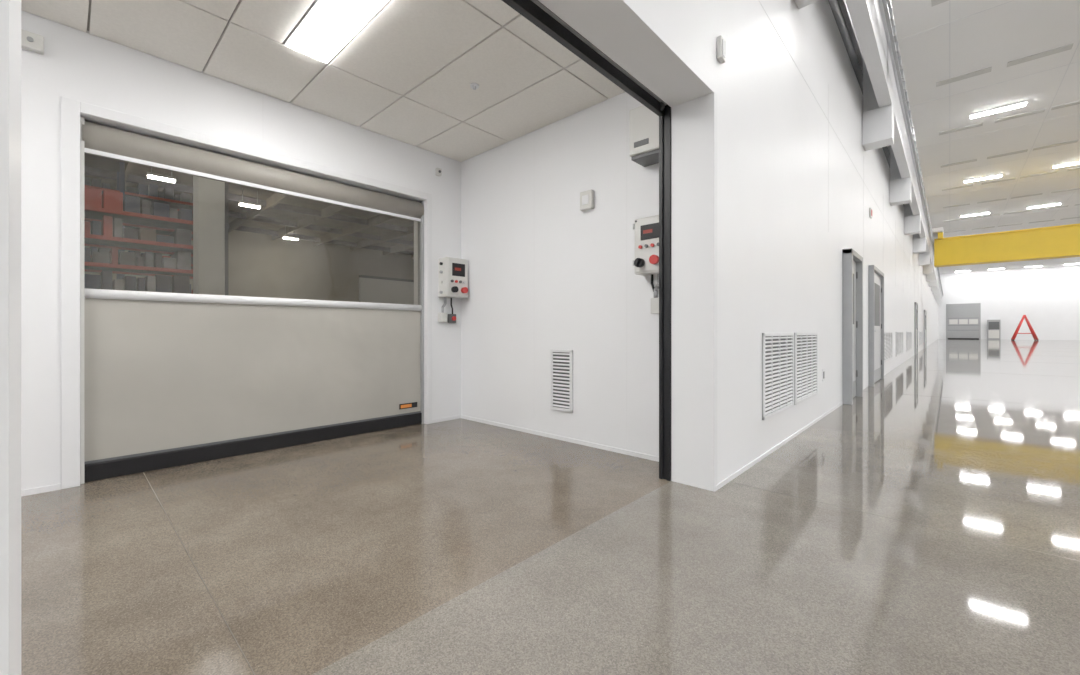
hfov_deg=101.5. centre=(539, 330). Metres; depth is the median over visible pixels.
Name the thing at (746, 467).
baseboard
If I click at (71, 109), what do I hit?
door surround
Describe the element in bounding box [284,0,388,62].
ceiling light
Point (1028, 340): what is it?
joint
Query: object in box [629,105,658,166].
electrical box
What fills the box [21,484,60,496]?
baseboard
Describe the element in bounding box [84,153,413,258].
ceiling
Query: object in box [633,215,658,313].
control panel
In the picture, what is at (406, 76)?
ceiling
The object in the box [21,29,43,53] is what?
sensor
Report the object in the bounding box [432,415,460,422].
baseboard
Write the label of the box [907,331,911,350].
air vent
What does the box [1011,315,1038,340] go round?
gantry
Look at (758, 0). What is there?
trim
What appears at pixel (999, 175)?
light
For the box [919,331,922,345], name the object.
air vent
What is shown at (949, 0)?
trim
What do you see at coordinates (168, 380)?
roll-up door
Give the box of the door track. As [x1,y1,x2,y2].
[502,0,670,480]
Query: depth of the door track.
2.94 m
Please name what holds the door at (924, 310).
in the wall at (779, 264)
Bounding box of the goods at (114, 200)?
[84,187,191,293]
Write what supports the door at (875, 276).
in the wall at (779, 264)
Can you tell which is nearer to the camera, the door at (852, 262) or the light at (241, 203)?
the door at (852, 262)
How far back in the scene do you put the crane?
20.59 m
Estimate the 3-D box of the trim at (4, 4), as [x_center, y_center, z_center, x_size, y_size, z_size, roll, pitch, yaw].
[0.127,-0.245,1.718,0.006,2.490,2.910,0,0,43]
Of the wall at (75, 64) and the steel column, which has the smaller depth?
the wall at (75, 64)
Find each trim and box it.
[0,0,716,674]
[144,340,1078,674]
[758,0,934,307]
[898,0,1079,269]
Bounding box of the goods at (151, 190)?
[84,177,192,293]
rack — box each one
[84,161,192,278]
[84,205,192,278]
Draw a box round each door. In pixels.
[80,117,423,483]
[842,248,862,404]
[868,265,883,386]
[914,302,917,354]
[924,310,925,348]
[946,303,980,338]
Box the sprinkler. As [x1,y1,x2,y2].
[470,83,478,89]
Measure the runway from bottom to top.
1.800 m
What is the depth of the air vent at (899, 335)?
12.78 m
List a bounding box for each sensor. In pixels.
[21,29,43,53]
[435,168,441,175]
[717,35,725,63]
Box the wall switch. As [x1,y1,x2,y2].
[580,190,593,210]
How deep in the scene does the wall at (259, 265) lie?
25.96 m
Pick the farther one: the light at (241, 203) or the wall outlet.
the light at (241, 203)
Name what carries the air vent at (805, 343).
in the wall at (779, 264)
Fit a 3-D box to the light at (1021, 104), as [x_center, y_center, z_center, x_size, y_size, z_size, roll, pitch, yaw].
[15.069,-7.271,14.527,1.320,0.058,0.300,0,0,43]
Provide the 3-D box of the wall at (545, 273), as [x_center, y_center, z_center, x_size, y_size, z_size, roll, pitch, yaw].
[0.052,-0.520,4.265,3.010,3.040,0.120,0,0,43]
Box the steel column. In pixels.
[193,176,227,294]
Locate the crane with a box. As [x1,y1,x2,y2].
[931,223,1079,266]
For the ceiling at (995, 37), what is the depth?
14.47 m
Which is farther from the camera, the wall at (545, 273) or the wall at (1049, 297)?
the wall at (1049, 297)
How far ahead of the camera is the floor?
1.99 m
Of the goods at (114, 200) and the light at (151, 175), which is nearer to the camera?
the goods at (114, 200)
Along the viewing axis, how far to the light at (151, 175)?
14.06 m
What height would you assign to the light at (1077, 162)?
0.058 m
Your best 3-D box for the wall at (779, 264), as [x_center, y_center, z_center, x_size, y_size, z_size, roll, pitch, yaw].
[20.889,-3.150,24.272,0.280,8.300,88.000,0,0,43]
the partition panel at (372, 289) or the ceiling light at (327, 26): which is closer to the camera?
the ceiling light at (327, 26)
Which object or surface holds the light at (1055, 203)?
attached to the ceiling at (995, 37)
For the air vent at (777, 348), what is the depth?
3.73 m
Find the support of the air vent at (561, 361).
in the wall at (545, 273)
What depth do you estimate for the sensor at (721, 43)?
2.78 m
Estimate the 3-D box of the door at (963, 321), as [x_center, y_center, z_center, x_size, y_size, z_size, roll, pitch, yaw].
[52.559,-1.200,54.797,3.100,4.400,0.160,0,0,43]
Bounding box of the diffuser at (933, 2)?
[931,0,1079,232]
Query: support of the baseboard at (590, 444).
attached to the wall at (545, 273)
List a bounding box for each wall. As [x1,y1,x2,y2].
[9,0,937,674]
[21,10,460,489]
[84,228,413,301]
[461,92,658,456]
[938,265,1079,339]
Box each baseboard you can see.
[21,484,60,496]
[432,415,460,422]
[461,415,658,461]
[715,402,841,490]
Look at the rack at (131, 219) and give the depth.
7.85 m
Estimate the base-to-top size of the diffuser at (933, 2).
0.020 m
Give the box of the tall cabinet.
[987,320,999,338]
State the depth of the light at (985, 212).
27.49 m
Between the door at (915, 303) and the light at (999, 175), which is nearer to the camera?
the door at (915, 303)
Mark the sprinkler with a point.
(474, 86)
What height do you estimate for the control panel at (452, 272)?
0.710 m
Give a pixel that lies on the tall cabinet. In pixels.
(993, 326)
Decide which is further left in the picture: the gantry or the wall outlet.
the wall outlet
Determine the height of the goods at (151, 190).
4.916 m
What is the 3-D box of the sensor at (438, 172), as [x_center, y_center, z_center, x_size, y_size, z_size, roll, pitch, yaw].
[-1.107,-1.740,4.824,0.049,0.080,0.060,0,0,43]
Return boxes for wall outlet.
[822,369,824,380]
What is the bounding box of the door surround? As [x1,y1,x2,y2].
[61,97,431,488]
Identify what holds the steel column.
on the floor
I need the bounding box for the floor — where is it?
[21,339,1079,674]
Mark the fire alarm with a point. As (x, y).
(870, 209)
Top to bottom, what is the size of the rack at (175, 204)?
5.300 m
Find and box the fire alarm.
[869,208,871,218]
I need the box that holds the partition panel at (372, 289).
[359,275,413,304]
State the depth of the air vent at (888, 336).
10.47 m
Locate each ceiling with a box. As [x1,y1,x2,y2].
[21,0,624,161]
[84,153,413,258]
[891,0,1079,273]
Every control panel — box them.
[438,257,467,322]
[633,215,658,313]
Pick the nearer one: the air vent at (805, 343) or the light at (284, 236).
the air vent at (805, 343)
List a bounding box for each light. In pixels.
[147,167,175,182]
[239,188,260,208]
[283,226,298,239]
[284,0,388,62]
[960,212,989,216]
[963,174,1002,182]
[969,101,1027,118]
[1027,203,1061,208]
[1052,161,1079,167]
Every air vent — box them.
[550,349,572,412]
[762,333,793,419]
[794,332,817,404]
[884,332,892,361]
[896,331,902,356]
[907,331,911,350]
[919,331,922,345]
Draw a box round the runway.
[795,0,942,305]

